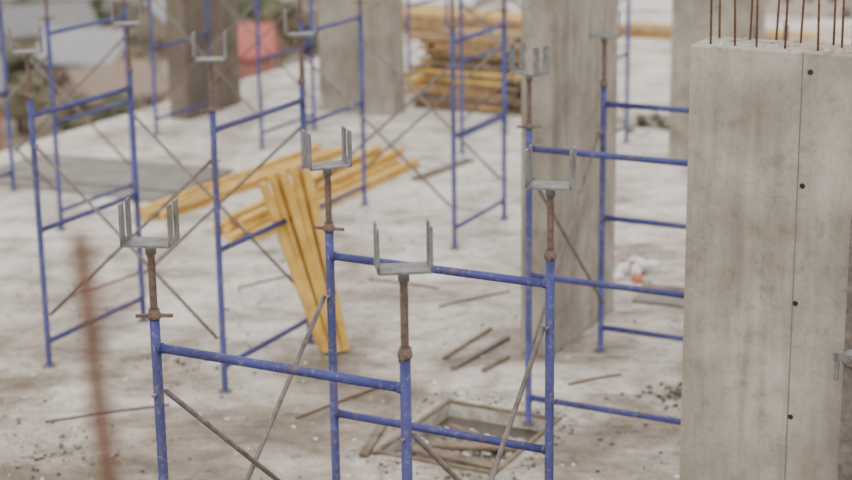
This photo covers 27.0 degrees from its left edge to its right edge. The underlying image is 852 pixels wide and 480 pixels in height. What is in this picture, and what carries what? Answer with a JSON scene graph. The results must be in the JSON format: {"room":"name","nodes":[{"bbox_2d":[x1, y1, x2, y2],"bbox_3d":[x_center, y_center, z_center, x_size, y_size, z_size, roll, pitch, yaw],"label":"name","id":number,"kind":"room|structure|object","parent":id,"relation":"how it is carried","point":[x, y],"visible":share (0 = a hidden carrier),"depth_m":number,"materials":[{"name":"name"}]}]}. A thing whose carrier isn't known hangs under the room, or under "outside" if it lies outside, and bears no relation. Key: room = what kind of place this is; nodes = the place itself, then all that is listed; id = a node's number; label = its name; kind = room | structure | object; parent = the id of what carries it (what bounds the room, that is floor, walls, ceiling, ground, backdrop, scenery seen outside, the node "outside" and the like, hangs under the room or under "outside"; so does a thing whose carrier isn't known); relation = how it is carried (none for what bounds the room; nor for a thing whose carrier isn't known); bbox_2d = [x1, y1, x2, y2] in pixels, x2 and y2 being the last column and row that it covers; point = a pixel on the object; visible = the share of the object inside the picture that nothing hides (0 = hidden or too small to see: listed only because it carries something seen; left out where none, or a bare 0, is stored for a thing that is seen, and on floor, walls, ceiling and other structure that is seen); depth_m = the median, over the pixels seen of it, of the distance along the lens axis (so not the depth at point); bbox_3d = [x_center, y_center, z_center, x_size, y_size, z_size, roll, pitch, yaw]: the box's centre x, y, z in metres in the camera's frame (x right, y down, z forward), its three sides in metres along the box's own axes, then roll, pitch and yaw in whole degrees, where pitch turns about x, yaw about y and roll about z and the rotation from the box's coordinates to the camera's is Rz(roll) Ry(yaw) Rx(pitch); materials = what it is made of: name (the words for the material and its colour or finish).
{"room":"construction site","nodes":[
{"label":"construction site","id":0,"kind":"room"},
{"bbox_2d":[2,0,318,150],"bbox_3d":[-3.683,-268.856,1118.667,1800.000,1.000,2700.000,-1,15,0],"label":"ground","id":1,"kind":"structure","parent":0,"point":[162,65],"depth_m":177.66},
{"bbox_2d":[0,101,4,151],"bbox_3d":[-43.070,-9.857,153.656,12.898,7.988,12.072,-1,15,0],"label":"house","id":2,"kind":"object","parent":1,"relation":"on","point":[1,102],"visible":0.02,"depth_m":155.79,"materials":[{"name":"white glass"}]},
{"bbox_2d":[0,55,7,120],"bbox_3d":[-47.216,-15.458,178.033,11.589,6.080,10.807,-1,15,0],"label":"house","id":3,"kind":"object","parent":1,"relation":"on","point":[1,71],"visible":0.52,"depth_m":176.07,"materials":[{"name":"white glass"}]},
{"bbox_2d":[3,93,20,132],"bbox_3d":[-39.195,-12.402,169.859,3.017,4.272,2.604,-1,15,0],"label":"tree","id":4,"kind":"object","parent":1,"relation":"on","point":[18,124],"visible":0.08,"depth_m":170.11,"materials":[{"name":"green plant"}]},
{"bbox_2d":[9,95,27,135],"bbox_3d":[-38.345,-11.894,168.409,2.811,4.032,3.221,-1,15,0],"label":"tree","id":5,"kind":"object","parent":1,"relation":"on","point":[17,116],"visible":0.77,"depth_m":167.27,"materials":[{"name":"green plant"}]},
{"bbox_2d":[9,0,28,5],"bbox_3d":[-51.070,-29.166,228.572,4.644,6.044,3.780,-1,15,0],"label":"tree","id":6,"kind":"object","parent":1,"relation":"on","point":[17,2],"visible":0.13,"depth_m":227.26,"materials":[{"name":"green plant"}]},
{"bbox_2d":[6,43,43,84],"bbox_3d":[-42.187,-17.470,184.987,4.900,6.170,4.575,-1,15,0],"label":"tree","id":7,"kind":"object","parent":1,"relation":"on","point":[13,62],"visible":0.56,"depth_m":183.75,"materials":[{"name":"green plant"}]},
{"bbox_2d":[9,73,50,134],"bbox_3d":[-37.431,-12.939,168.506,4.285,5.973,3.947,-1,15,0],"label":"tree","id":8,"kind":"object","parent":1,"relation":"on","point":[39,100],"visible":0.66,"depth_m":167.43,"materials":[{"name":"green plant"}]},
{"bbox_2d":[27,0,49,4],"bbox_3d":[-48.451,-27.432,222.762,3.818,5.685,4.312,-1,15,0],"label":"tree","id":9,"kind":"object","parent":1,"relation":"on","point":[30,2],"visible":0.14,"depth_m":222.05,"materials":[{"name":"green plant"}]},
{"bbox_2d":[0,0,100,73],"bbox_3d":[-44.330,-23.811,205.825,13.968,7.500,13.172,-1,15,0],"label":"house","id":10,"kind":"object","parent":1,"relation":"on","point":[23,21],"visible":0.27,"depth_m":203.15,"materials":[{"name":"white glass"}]},
{"bbox_2d":[56,110,71,131],"bbox_3d":[-33.206,-10.586,164.181,2.936,3.597,2.922,-1,15,0],"label":"tree","id":11,"kind":"object","parent":1,"relation":"on","point":[64,127],"visible":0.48,"depth_m":163.59,"materials":[{"name":"green plant"}]},
{"bbox_2d":[2,0,136,27],"bbox_3d":[-47.445,-32.165,235.668,20.003,8.000,12.842,-1,15,0],"label":"house","id":12,"kind":"object","parent":1,"relation":"on","point":[7,2],"visible":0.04,"depth_m":230.87,"materials":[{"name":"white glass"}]},
{"bbox_2d":[58,88,97,128],"bbox_3d":[-32.097,-11.394,163.911,3.834,5.269,3.835,-1,15,0],"label":"tree","id":13,"kind":"object","parent":1,"relation":"on","point":[78,94],"visible":0.63,"depth_m":162.87,"materials":[{"name":"green plant"}]},
{"bbox_2d":[35,26,147,88],"bbox_3d":[-36.272,-19.609,191.453,11.918,6.740,10.598,-1,15,0],"label":"house","id":14,"kind":"object","parent":1,"relation":"on","point":[82,47],"visible":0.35,"depth_m":189.12,"materials":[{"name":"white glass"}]},
{"bbox_2d":[88,0,110,26],"bbox_3d":[-41.326,-27.900,223.480,3.921,6.021,4.159,-1,15,0],"label":"tree","id":15,"kind":"object","parent":1,"relation":"on","point":[102,13],"visible":0.57,"depth_m":222.08,"materials":[{"name":"green plant"}]},
{"bbox_2d":[54,58,168,118],"bbox_3d":[-31.202,-14.548,174.195,12.037,5.920,11.917,-1,15,0],"label":"house","id":16,"kind":"object","parent":1,"relation":"on","point":[112,76],"visible":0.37,"depth_m":172.62,"materials":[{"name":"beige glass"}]},
{"bbox_2d":[97,92,141,122],"bbox_3d":[-28.304,-11.382,164.213,4.223,4.986,4.325,-1,15,0],"label":"tree","id":17,"kind":"object","parent":1,"relation":"on","point":[121,110],"visible":0.44,"depth_m":162.68,"materials":[{"name":"green plant"}]},
{"bbox_2d":[109,0,130,16],"bbox_3d":[-39.437,-28.989,229.881,3.255,4.706,3.283,-1,15,0],"label":"tree","id":18,"kind":"object","parent":1,"relation":"on","point":[116,6],"visible":0.35,"depth_m":228.63,"materials":[{"name":"green plant"}]},
{"bbox_2d":[114,9,129,28],"bbox_3d":[-37.608,-26.205,219.645,3.267,4.670,3.318,-1,15,0],"label":"tree","id":19,"kind":"object","parent":1,"relation":"on","point":[119,12],"visible":0.1,"depth_m":218.72,"materials":[{"name":"green plant"}]},
{"bbox_2d":[121,17,148,31],"bbox_3d":[-34.116,-23.077,205.981,4.141,5.732,3.912,-1,15,0],"label":"tree","id":20,"kind":"object","parent":1,"relation":"on","point":[143,28],"visible":0.14,"depth_m":204.89,"materials":[{"name":"green plant"}]},
{"bbox_2d":[131,29,149,52],"bbox_3d":[-32.633,-21.465,201.398,3.509,4.993,3.738,-1,15,0],"label":"tree","id":21,"kind":"object","parent":1,"relation":"on","point":[141,36],"visible":0.19,"depth_m":200.83,"materials":[{"name":"green plant"}]},
{"bbox_2d":[122,47,161,76],"bbox_3d":[-29.713,-17.351,184.746,4.333,5.739,4.314,-1,15,0],"label":"tree","id":22,"kind":"object","parent":1,"relation":"on","point":[136,52],"visible":0.22,"depth_m":183.89,"materials":[{"name":"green plant"}]},
{"bbox_2d":[119,0,167,59],"bbox_3d":[-30.361,-26.129,214.574,13.266,7.000,13.428,-1,15,0],"label":"house","id":23,"kind":"object","parent":1,"relation":"on","point":[158,16],"visible":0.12,"depth_m":210.36,"materials":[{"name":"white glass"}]},
{"bbox_2d":[237,0,259,20],"bbox_3d":[-22.738,-27.751,222.331,4.152,5.847,4.505,-1,15,0],"label":"tree","id":24,"kind":"object","parent":1,"relation":"on","point":[242,5],"visible":0.5,"depth_m":220.84,"materials":[{"name":"green plant"}]},
{"bbox_2d":[238,21,276,79],"bbox_3d":[-20.570,-19.559,189.453,10.094,7.280,9.255,-1,15,0],"label":"house","id":25,"kind":"object","parent":1,"relation":"on","point":[248,63],"visible":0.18,"depth_m":186.78,"materials":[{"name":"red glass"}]},
{"bbox_2d":[250,0,269,22],"bbox_3d":[-21.189,-28.746,227.031,3.521,5.254,4.385,-1,15,0],"label":"tree","id":26,"kind":"object","parent":1,"relation":"on","point":[261,2],"visible":0.23,"depth_m":225.55,"materials":[{"name":"green plant"}]},
{"bbox_2d":[263,0,282,6],"bbox_3d":[-18.982,-28.221,224.825,3.390,5.342,4.198,-1,15,0],"label":"tree","id":27,"kind":"object","parent":1,"relation":"on","point":[275,2],"visible":0.12,"depth_m":223.38,"materials":[{"name":"green plant"}]},
{"bbox_2d":[259,3,291,36],"bbox_3d":[-18.015,-25.585,214.017,4.441,5.918,4.561,-1,15,0],"label":"tree","id":28,"kind":"object","parent":1,"relation":"on","point":[271,13],"visible":0.69,"depth_m":212.53,"materials":[{"name":"green plant"}]},
{"bbox_2d":[276,38,287,69],"bbox_3d":[-16.502,-20.761,199.614,2.555,4.146,2.583,-1,15,0],"label":"tree","id":29,"kind":"object","parent":1,"relation":"on","point":[284,56],"visible":0.36,"depth_m":198.83,"materials":[{"name":"green plant"}]},
{"bbox_2d":[280,0,298,45],"bbox_3d":[-16.809,-26.722,218.866,3.701,5.529,4.213,-1,15,0],"label":"tree","id":30,"kind":"object","parent":1,"relation":"on","point":[286,5],"visible":0.32,"depth_m":217.73,"materials":[{"name":"green plant"}]},
{"bbox_2d":[290,36,317,60],"bbox_3d":[-13.773,-22.014,204.629,3.754,3.853,3.455,-1,15,0],"label":"tree","id":31,"kind":"object","parent":1,"relation":"on","point":[293,39],"visible":0.41,"depth_m":203.79,"materials":[{"name":"green plant"}]},
{"bbox_2d":[293,10,317,56],"bbox_3d":[-14.052,-24.623,211.094,4.091,5.493,4.578,-1,15,0],"label":"tree","id":32,"kind":"object","parent":1,"relation":"on","point":[306,13],"visible":0.34,"depth_m":209.49,"materials":[{"name":"green plant"}]},
{"bbox_2d":[296,0,316,11],"bbox_3d":[-10.434,-31.619,231.809,14.728,8.000,12.383,-1,15,0],"label":"house","id":33,"kind":"object","parent":1,"relation":"on","point":[314,2],"visible":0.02,"depth_m":226.63,"materials":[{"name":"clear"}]},
{"bbox_2d":[403,0,491,8],"bbox_3d":[2.601,-29.167,222.161,12.715,8.000,12.184,-1,15,0],"label":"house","id":34,"kind":"object","parent":1,"relation":"on","point":[437,3],"visible":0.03,"depth_m":218.21,"materials":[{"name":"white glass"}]},
{"bbox_2d":[492,0,520,4],"bbox_3d":[13.528,-34.535,239.396,15.375,9.000,13.395,-1,15,0],"label":"house","id":35,"kind":"object","parent":1,"relation":"on","point":[494,2],"visible":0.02,"depth_m":234.28,"materials":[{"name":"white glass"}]},
{"bbox_2d":[618,0,671,9],"bbox_3d":[20.558,-21.934,190.774,17.498,10.081,15.866,-1,15,0],"label":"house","id":36,"kind":"object","parent":1,"relation":"on","point":[650,4],"visible":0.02,"depth_m":186.33,"materials":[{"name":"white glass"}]},
{"bbox_2d":[766,0,842,18],"bbox_3d":[45.576,-31.291,225.889,15.824,9.000,10.453,-1,15,0],"label":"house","id":37,"kind":"object","parent":1,"relation":"on","point":[795,6],"visible":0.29,"depth_m":222.13,"materials":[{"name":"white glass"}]},
{"bbox_2d":[844,0,851,18],"bbox_3d":[53.547,-33.461,231.546,15.868,10.000,14.273,-1,15,0],"label":"house","id":38,"kind":"object","parent":1,"relation":"on","point":[848,3],"visible":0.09,"depth_m":227.79,"materials":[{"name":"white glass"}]},
{"bbox_2d":[0,1,851,479],"bbox_3d":[3.911,1.960,9.559,26.000,0.250,40.000,7,17,26],"label":"floor","id":39,"kind":"structure","parent":0,"point":[650,58],"depth_m":14.22,"materials":[{"name":"concrete"}]},
{"bbox_2d":[0,0,18,190],"bbox_3d":[-4.605,-1.621,17.770,0.190,2.566,1.432,6,17,25],"label":"frame","id":40,"kind":"object","parent":39,"relation":"on","point":[5,92],"visible":1,"depth_m":18.37,"materials":[{"name":"blue paint"}]},
{"bbox_2d":[0,57,55,189],"bbox_3d":[-4.191,-1.171,17.021,1.456,1.298,0.070,6,17,23],"label":"brace","id":41,"kind":"object","parent":40,"relation":"attached to","point":[45,58],"visible":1,"depth_m":16.89,"materials":[{"name":"metal"}]},
{"bbox_2d":[2,30,129,164],"bbox_3d":[-3.655,-1.460,18.054,1.456,1.298,0.070,6,17,23],"label":"brace","id":42,"kind":"object","parent":40,"relation":"attached to","point":[3,31],"visible":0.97,"depth_m":18.00,"materials":[{"name":"metal"}]},
{"bbox_2d":[8,0,148,367],"bbox_3d":[-2.547,-0.447,13.354,0.261,2.569,1.443,7,17,26],"label":"frame","id":43,"kind":"object","parent":39,"relation":"on","point":[32,115],"visible":1,"depth_m":13.18,"materials":[{"name":"blue paint"}]},
{"bbox_2d":[34,145,218,339],"bbox_3d":[-2.125,0.003,12.612,1.456,1.298,0.070,6,17,23],"label":"brace","id":44,"kind":"object","parent":43,"relation":"attached to","point":[39,150],"visible":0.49,"depth_m":12.57,"materials":[{"name":"metal"}]},
{"bbox_2d":[133,114,299,285],"bbox_3d":[-1.589,-0.286,13.645,1.456,1.298,0.070,6,17,23],"label":"brace","id":45,"kind":"object","parent":43,"relation":"attached to","point":[138,120],"visible":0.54,"depth_m":13.61,"materials":[{"name":"metal"}]},
{"bbox_2d":[38,0,133,230],"bbox_3d":[-3.241,-1.479,17.179,0.178,2.567,1.440,7,17,26],"label":"frame","id":46,"kind":"object","parent":39,"relation":"on","point":[123,16],"visible":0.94,"depth_m":16.91,"materials":[{"name":"blue paint"}]},
{"bbox_2d":[73,273,137,295],"bbox_3d":[-2.745,0.381,15.175,0.017,0.016,0.860,10,19,34],"label":"rebar offcut","id":47,"kind":"object","parent":39,"relation":"on","point":[135,273],"visible":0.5,"depth_m":15.27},
{"bbox_2d":[45,404,168,422],"bbox_3d":[-2.188,1.187,12.193,0.855,0.016,0.037,-6,16,-20],"label":"rebar offcut","id":48,"kind":"object","parent":39,"relation":"on","point":[144,407],"visible":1,"depth_m":12.21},
{"bbox_2d":[1,415,219,479],"bbox_3d":[-2.245,1.391,11.437,1.833,0.038,1.368,-3,15,-9],"label":"rubble pile","id":49,"kind":"object","parent":39,"relation":"on","point":[62,436],"visible":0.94,"depth_m":11.45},
{"bbox_2d":[0,153,233,201],"bbox_3d":[-3.503,-0.709,19.164,2.609,0.037,1.495,7,17,26],"label":"concrete slab","id":50,"kind":"object","parent":39,"relation":"on","point":[95,176],"visible":0.74,"depth_m":19.03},
{"bbox_2d":[147,0,210,135],"bbox_3d":[-2.964,-2.645,21.434,0.196,2.570,1.438,6,17,25],"label":"frame","id":51,"kind":"object","parent":39,"relation":"on","point":[207,34],"visible":0.82,"depth_m":21.21,"materials":[{"name":"blue paint"}]},
{"bbox_2d":[122,334,258,390],"bbox_3d":[-1.877,0.906,13.192,0.838,0.043,1.254,11,19,37],"label":"rubble pile","id":52,"kind":"object","parent":39,"relation":"on","point":[180,360],"visible":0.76,"depth_m":13.16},
{"bbox_2d":[165,0,240,119],"bbox_3d":[-2.821,-3.094,22.257,0.280,3.000,1.200,7,17,26],"label":"concrete pier","id":53,"kind":"object","parent":39,"relation":"on","point":[192,90],"visible":0.94,"depth_m":22.14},
{"bbox_2d":[140,144,341,220],"bbox_3d":[-1.897,-0.628,18.694,0.384,0.090,3.386,7,17,28],"label":"stack","id":54,"kind":"object","parent":39,"relation":"on","point":[227,183],"visible":0.8,"depth_m":18.54,"materials":[{"name":"yellow wood"}]},
{"bbox_2d":[191,8,316,393],"bbox_3d":[-1.172,-0.305,12.775,0.260,2.562,1.434,7,17,26],"label":"frame","id":55,"kind":"object","parent":39,"relation":"on","point":[212,109],"visible":0.94,"depth_m":12.47,"materials":[{"name":"blue paint"}]},
{"bbox_2d":[237,274,290,288],"bbox_3d":[-1.299,0.334,15.275,0.782,0.016,0.026,-13,20,-38],"label":"rebar offcut","id":56,"kind":"object","parent":39,"relation":"on","point":[289,274],"visible":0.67,"depth_m":15.18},
{"bbox_2d":[118,197,433,479],"bbox_3d":[-0.617,1.115,7.527,1.473,2.570,0.238,7,17,26],"label":"frame","id":57,"kind":"object","parent":39,"relation":"on","point":[404,270],"visible":0.98,"depth_m":7.38,"materials":[{"name":"blue paint"}]},
{"bbox_2d":[253,0,317,149],"bbox_3d":[-1.634,-2.428,20.566,0.160,2.573,1.429,7,17,26],"label":"frame","id":58,"kind":"object","parent":39,"relation":"on","point":[311,44],"visible":0.96,"depth_m":20.52,"materials":[{"name":"blue paint"}]},
{"bbox_2d":[153,0,255,112],"bbox_3d":[-2.570,-2.155,20.548,1.570,1.299,0.070,9,18,33],"label":"brace","id":59,"kind":"object","parent":58,"relation":"attached to","point":[155,1],"visible":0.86,"depth_m":20.53,"materials":[{"name":"metal"}]},
{"bbox_2d":[214,0,310,97],"bbox_3d":[-2.034,-2.444,21.580,1.570,1.299,0.070,9,18,33],"label":"brace","id":60,"kind":"object","parent":58,"relation":"attached to","point":[223,1],"visible":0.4,"depth_m":21.56,"materials":[{"name":"metal"}]},
{"bbox_2d":[258,164,349,352],"bbox_3d":[-0.904,0.147,13.189,0.650,1.428,0.171,-1,15,0],"label":"timber beams","id":61,"kind":"structure","parent":39,"relation":"on","point":[302,245],"depth_m":13.11,"materials":[{"name":"yellow wood"}]},
{"bbox_2d":[212,145,419,242],"bbox_3d":[-1.078,-0.499,18.009,0.571,0.180,3.649,6,17,25],"label":"stack","id":62,"kind":"object","parent":39,"relation":"on","point":[254,216],"visible":0.65,"depth_m":18.25,"materials":[{"name":"yellow wood"}]},
{"bbox_2d":[298,0,368,208],"bbox_3d":[-0.890,-1.449,16.963,0.198,2.559,1.387,7,17,25],"label":"frame","id":63,"kind":"object","parent":39,"relation":"on","point":[359,17],"visible":0.74,"depth_m":17.34,"materials":[{"name":"blue paint"}]},
{"bbox_2d":[303,56,450,206],"bbox_3d":[-0.444,-1.003,16.216,1.486,1.299,0.070,6,17,25],"label":"brace","id":64,"kind":"object","parent":63,"relation":"attached to","point":[304,57],"visible":0.86,"depth_m":16.17,"materials":[{"name":"metal"}]},
{"bbox_2d":[362,38,501,179],"bbox_3d":[0.058,-1.279,17.205,1.473,1.299,0.070,6,17,24],"label":"brace","id":65,"kind":"object","parent":63,"relation":"attached to","point":[363,39],"visible":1,"depth_m":17.18,"materials":[{"name":"metal"}]},
{"bbox_2d":[295,388,374,418],"bbox_3d":[-0.612,1.128,12.330,0.021,0.016,0.814,13,20,41],"label":"rebar offcut","id":66,"kind":"object","parent":39,"relation":"on","point":[371,389],"visible":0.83,"depth_m":12.33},
{"bbox_2d":[0,74,685,479],"bbox_3d":[0.002,-0.294,17.535,14.666,0.032,15.031,-1,15,0],"label":"debris","id":67,"kind":"object","parent":39,"relation":"on","point":[226,309],"visible":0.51,"depth_m":13.04,"materials":[{"name":"grey stone"}]},
{"bbox_2d":[317,0,404,115],"bbox_3d":[-0.828,-3.095,22.160,1.050,3.000,0.350,7,17,26],"label":"concrete pier","id":68,"kind":"object","parent":39,"relation":"on","point":[383,23],"visible":0.94,"depth_m":22.19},
{"bbox_2d":[359,424,386,457],"bbox_3d":[-0.342,1.302,11.651,0.060,0.030,0.612,2,16,11],"label":"board","id":69,"kind":"object","parent":39,"relation":"on","point":[366,450],"visible":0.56,"depth_m":11.56,"materials":[{"name":"brown wood"}]},
{"bbox_2d":[368,278,438,288],"bbox_3d":[-0.187,0.368,15.094,0.672,0.016,0.052,7,17,26],"label":"rebar offcut","id":70,"kind":"object","parent":39,"relation":"on","point":[368,278],"visible":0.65,"depth_m":15.09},
{"bbox_2d":[404,68,426,92],"bbox_3d":[0.685,-2.611,25.670,0.583,0.179,4.565,7,17,25],"label":"pile","id":71,"kind":"object","parent":39,"relation":"on","point":[413,80],"visible":0.16,"depth_m":24.04,"materials":[{"name":"yellow wood"}]},
{"bbox_2d":[406,0,447,77],"bbox_3d":[0.013,-3.566,24.665,0.180,2.568,1.433,7,17,25],"label":"frame","id":72,"kind":"object","parent":39,"relation":"on","point":[408,4],"visible":0.52,"depth_m":24.39,"materials":[{"name":"blue paint"}]},
{"bbox_2d":[411,0,491,52],"bbox_3d":[0.614,-3.098,23.846,1.829,1.300,0.070,6,17,23],"label":"brace","id":73,"kind":"object","parent":72,"relation":"attached to","point":[480,3],"visible":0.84,"depth_m":23.82,"materials":[{"name":"metal"}]},
{"bbox_2d":[466,0,520,27],"bbox_3d":[1.150,-3.386,24.878,1.829,1.300,0.070,6,17,23],"label":"brace","id":74,"kind":"object","parent":72,"relation":"attached to","point":[514,4],"visible":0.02,"depth_m":25.02,"materials":[{"name":"metal"}]},
{"bbox_2d":[301,126,576,479],"bbox_3d":[0.066,0.732,8.925,1.464,2.555,0.255,6,17,25],"label":"frame","id":75,"kind":"object","parent":39,"relation":"on","point":[550,255],"visible":1,"depth_m":8.80,"materials":[{"name":"blue paint"}]},
{"bbox_2d":[164,295,325,479],"bbox_3d":[-0.815,1.091,8.555,0.070,1.299,1.530,6,17,25],"label":"brace","id":76,"kind":"object","parent":75,"relation":"attached to","point":[254,461],"visible":1,"depth_m":8.59,"materials":[{"name":"metal"}]},
{"bbox_2d":[412,326,544,479],"bbox_3d":[0.267,1.224,8.015,0.070,1.299,1.530,6,17,25],"label":"brace","id":77,"kind":"object","parent":75,"relation":"attached to","point":[415,436],"visible":1,"depth_m":8.20,"materials":[{"name":"metal"}]},
{"bbox_2d":[411,158,473,180],"bbox_3d":[0.190,-0.770,19.225,0.120,0.030,1.082,9,18,32],"label":"board","id":78,"kind":"object","parent":39,"relation":"on","point":[464,161],"visible":1,"depth_m":19.14,"materials":[{"name":"brown wood"}]},
{"bbox_2d":[403,6,520,34],"bbox_3d":[0.878,-3.503,28.693,3.678,0.305,1.070,7,17,27],"label":"pile","id":79,"kind":"object","parent":39,"relation":"on","point":[423,19],"visible":0.27,"depth_m":28.58,"materials":[{"name":"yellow wood"}]},
{"bbox_2d":[407,28,520,115],"bbox_3d":[0.695,-2.160,22.576,1.691,0.936,0.937,7,17,26],"label":"pile","id":80,"kind":"object","parent":39,"relation":"on","point":[488,77],"visible":0.62,"depth_m":22.26,"materials":[{"name":"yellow wood"}]},
{"bbox_2d":[340,389,592,479],"bbox_3d":[0.290,1.362,11.725,1.227,0.180,1.488,7,17,26],"label":"floor opening","id":81,"kind":"object","parent":39,"relation":"in","point":[473,456],"visible":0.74,"depth_m":11.66,"materials":[{"name":"concrete"}]},
{"bbox_2d":[442,327,492,359],"bbox_3d":[0.321,0.785,13.534,0.030,0.020,0.796,7,17,27],"label":"board","id":82,"kind":"object","parent":39,"relation":"on","point":[488,329],"visible":1,"depth_m":13.51,"materials":[{"name":"brown wood"}]},
{"bbox_2d":[439,290,510,306],"bbox_3d":[0.403,0.481,14.650,0.722,0.016,0.030,-11,18,-32],"label":"rebar offcut","id":83,"kind":"object","parent":39,"relation":"on","point":[508,290],"visible":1,"depth_m":14.65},
{"bbox_2d":[447,0,509,249],"bbox_3d":[0.496,-1.292,16.332,0.204,2.552,1.396,6,17,25],"label":"frame","id":84,"kind":"object","parent":39,"relation":"on","point":[452,26],"visible":1,"depth_m":16.18,"materials":[{"name":"blue paint"}]},
{"bbox_2d":[450,336,509,370],"bbox_3d":[0.412,0.844,13.292,0.040,0.030,0.827,9,18,31],"label":"board","id":85,"kind":"object","parent":39,"relation":"on","point":[504,339],"visible":1,"depth_m":13.25,"materials":[{"name":"wood"}]},
{"bbox_2d":[457,0,508,153],"bbox_3d":[0.666,-2.361,20.229,0.178,2.560,1.433,7,17,25],"label":"frame","id":86,"kind":"object","parent":39,"relation":"on","point":[461,60],"visible":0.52,"depth_m":19.93,"materials":[{"name":"blue paint"}]},
{"bbox_2d":[462,4,518,117],"bbox_3d":[1.079,-1.914,19.482,1.456,1.298,0.070,6,17,23],"label":"brace","id":87,"kind":"object","parent":86,"relation":"attached to","point":[463,5],"visible":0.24,"depth_m":19.56,"materials":[{"name":"metal"}]},
{"bbox_2d":[508,0,623,108],"bbox_3d":[1.615,-2.203,20.514,1.456,1.298,0.070,6,17,23],"label":"brace","id":88,"kind":"object","parent":86,"relation":"attached to","point":[516,1],"visible":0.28,"depth_m":20.88,"materials":[{"name":"metal"}]},
{"bbox_2d":[481,355,509,372],"bbox_3d":[0.512,0.909,13.050,0.030,0.030,0.361,9,18,32],"label":"board","id":89,"kind":"object","parent":39,"relation":"on","point":[497,362],"visible":1,"depth_m":13.03,"materials":[{"name":"brown wood"}]},
{"bbox_2d":[521,0,617,356],"bbox_3d":[1.095,-0.738,13.419,0.240,3.000,1.310,7,17,26],"label":"concrete pier","id":90,"kind":"object","parent":39,"relation":"on","point":[566,101],"visible":0.75,"depth_m":13.16,"materials":[{"name":"concrete"}]},
{"bbox_2d":[568,373,621,384],"bbox_3d":[1.210,0.996,12.722,0.448,0.016,0.034,-8,17,-26],"label":"rebar offcut","id":91,"kind":"object","parent":39,"relation":"on","point":[619,374],"visible":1,"depth_m":12.72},
{"bbox_2d":[509,42,687,425],"bbox_3d":[1.211,0.066,11.299,1.471,2.562,0.207,7,17,26],"label":"frame","id":92,"kind":"object","parent":39,"relation":"on","point":[529,74],"visible":0.44,"depth_m":11.40,"materials":[{"name":"blue paint"}]},
{"bbox_2d":[532,132,603,350],"bbox_3d":[0.986,0.033,12.347,0.070,1.299,1.564,6,17,22],"label":"brace","id":93,"kind":"object","parent":92,"relation":"attached to","point":[565,234],"visible":0.89,"depth_m":12.41,"materials":[{"name":"metal"}]},
{"bbox_2d":[616,0,630,142],"bbox_3d":[2.028,-2.220,19.637,0.170,2.564,1.426,7,17,25],"label":"frame","id":94,"kind":"object","parent":39,"relation":"on","point":[627,53],"visible":0.44,"depth_m":20.24,"materials":[{"name":"blue paint"}]},
{"bbox_2d":[614,256,666,283],"bbox_3d":[1.833,0.216,15.344,0.459,0.170,0.676,7,17,26],"label":"heap","id":95,"kind":"object","parent":39,"relation":"on","point":[634,265],"visible":0.98,"depth_m":15.27,"materials":[{"name":"white plastic"}]},
{"bbox_2d":[604,382,681,411],"bbox_3d":[1.816,1.098,12.279,0.918,0.056,0.759,-10,18,-30],"label":"rubble pile","id":96,"kind":"object","parent":39,"relation":"on","point":[670,392],"visible":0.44,"depth_m":12.36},
{"bbox_2d":[618,112,668,132],"bbox_3d":[2.831,-1.447,21.377,1.024,0.193,0.911,0,15,4],"label":"rubble pile","id":97,"kind":"object","parent":39,"relation":"on","point":[655,120],"visible":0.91,"depth_m":21.29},
{"bbox_2d":[632,293,683,307],"bbox_3d":[2.117,0.512,14.425,0.855,0.030,0.220,6,17,23],"label":"board","id":98,"kind":"object","parent":39,"relation":"on","point":[642,298],"visible":0.4,"depth_m":14.46,"materials":[{"name":"grey wood"}]},
{"bbox_2d":[641,283,683,291],"bbox_3d":[2.156,0.419,14.763,0.743,0.030,0.120,5,16,19],"label":"board","id":99,"kind":"object","parent":39,"relation":"on","point":[658,286],"visible":0.24,"depth_m":14.81,"materials":[{"name":"brown wood"}]},
{"bbox_2d":[589,9,788,352],"bbox_3d":[1.835,-0.332,12.724,1.474,2.563,0.225,7,17,26],"label":"frame","id":100,"kind":"object","parent":39,"relation":"on","point":[604,37],"visible":0.47,"depth_m":12.93,"materials":[{"name":"blue paint"}]},
{"bbox_2d":[668,0,765,159],"bbox_3d":[3.160,-2.335,19.170,0.950,3.000,0.350,7,17,26],"label":"concrete pier","id":101,"kind":"object","parent":39,"relation":"on","point":[690,23],"visible":0.41,"depth_m":19.16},
{"bbox_2d":[618,22,820,39],"bbox_3d":[4.336,-3.246,27.898,3.612,0.135,0.709,7,17,26],"label":"pile","id":102,"kind":"object","parent":39,"relation":"on","point":[637,29],"visible":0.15,"depth_m":27.95,"materials":[{"name":"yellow wood"}]},
{"bbox_2d":[832,219,851,479],"bbox_3d":[2.147,0.910,9.031,0.178,2.100,0.130,-11,18,-32],"label":"post","id":103,"kind":"object","parent":39,"relation":"on","point":[845,442],"visible":1,"depth_m":8.98,"materials":[{"name":"metal"}]},
{"bbox_2d":[679,36,851,479],"bbox_3d":[2.192,0.459,9.162,1.700,2.900,0.320,7,17,26],"label":"concrete column","id":104,"kind":"structure","parent":0,"point":[744,102],"depth_m":9.12,"materials":[{"name":"concrete"}]},
{"bbox_2d":[709,0,851,55],"bbox_3d":[2.146,-1.302,8.691,1.575,0.852,0.325,7,17,25],"label":"bars","id":105,"kind":"object","parent":104,"relation":"on","point":[828,50],"visible":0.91,"depth_m":8.92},
{"bbox_2d":[784,52,812,479],"bbox_3d":[1.907,0.472,9.130,0.058,2.900,0.004,7,17,26],"label":"joint","id":106,"kind":"object","parent":104,"relation":"attached to","point":[810,72],"visible":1,"depth_m":9.04,"materials":[{"name":"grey concrete"}]},
{"bbox_3d":[0.040,2.914,0.173,10.000,2.950,6.200,-1,15,0],"label":"deck","id":107,"kind":"object","parent":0,"visible":0},
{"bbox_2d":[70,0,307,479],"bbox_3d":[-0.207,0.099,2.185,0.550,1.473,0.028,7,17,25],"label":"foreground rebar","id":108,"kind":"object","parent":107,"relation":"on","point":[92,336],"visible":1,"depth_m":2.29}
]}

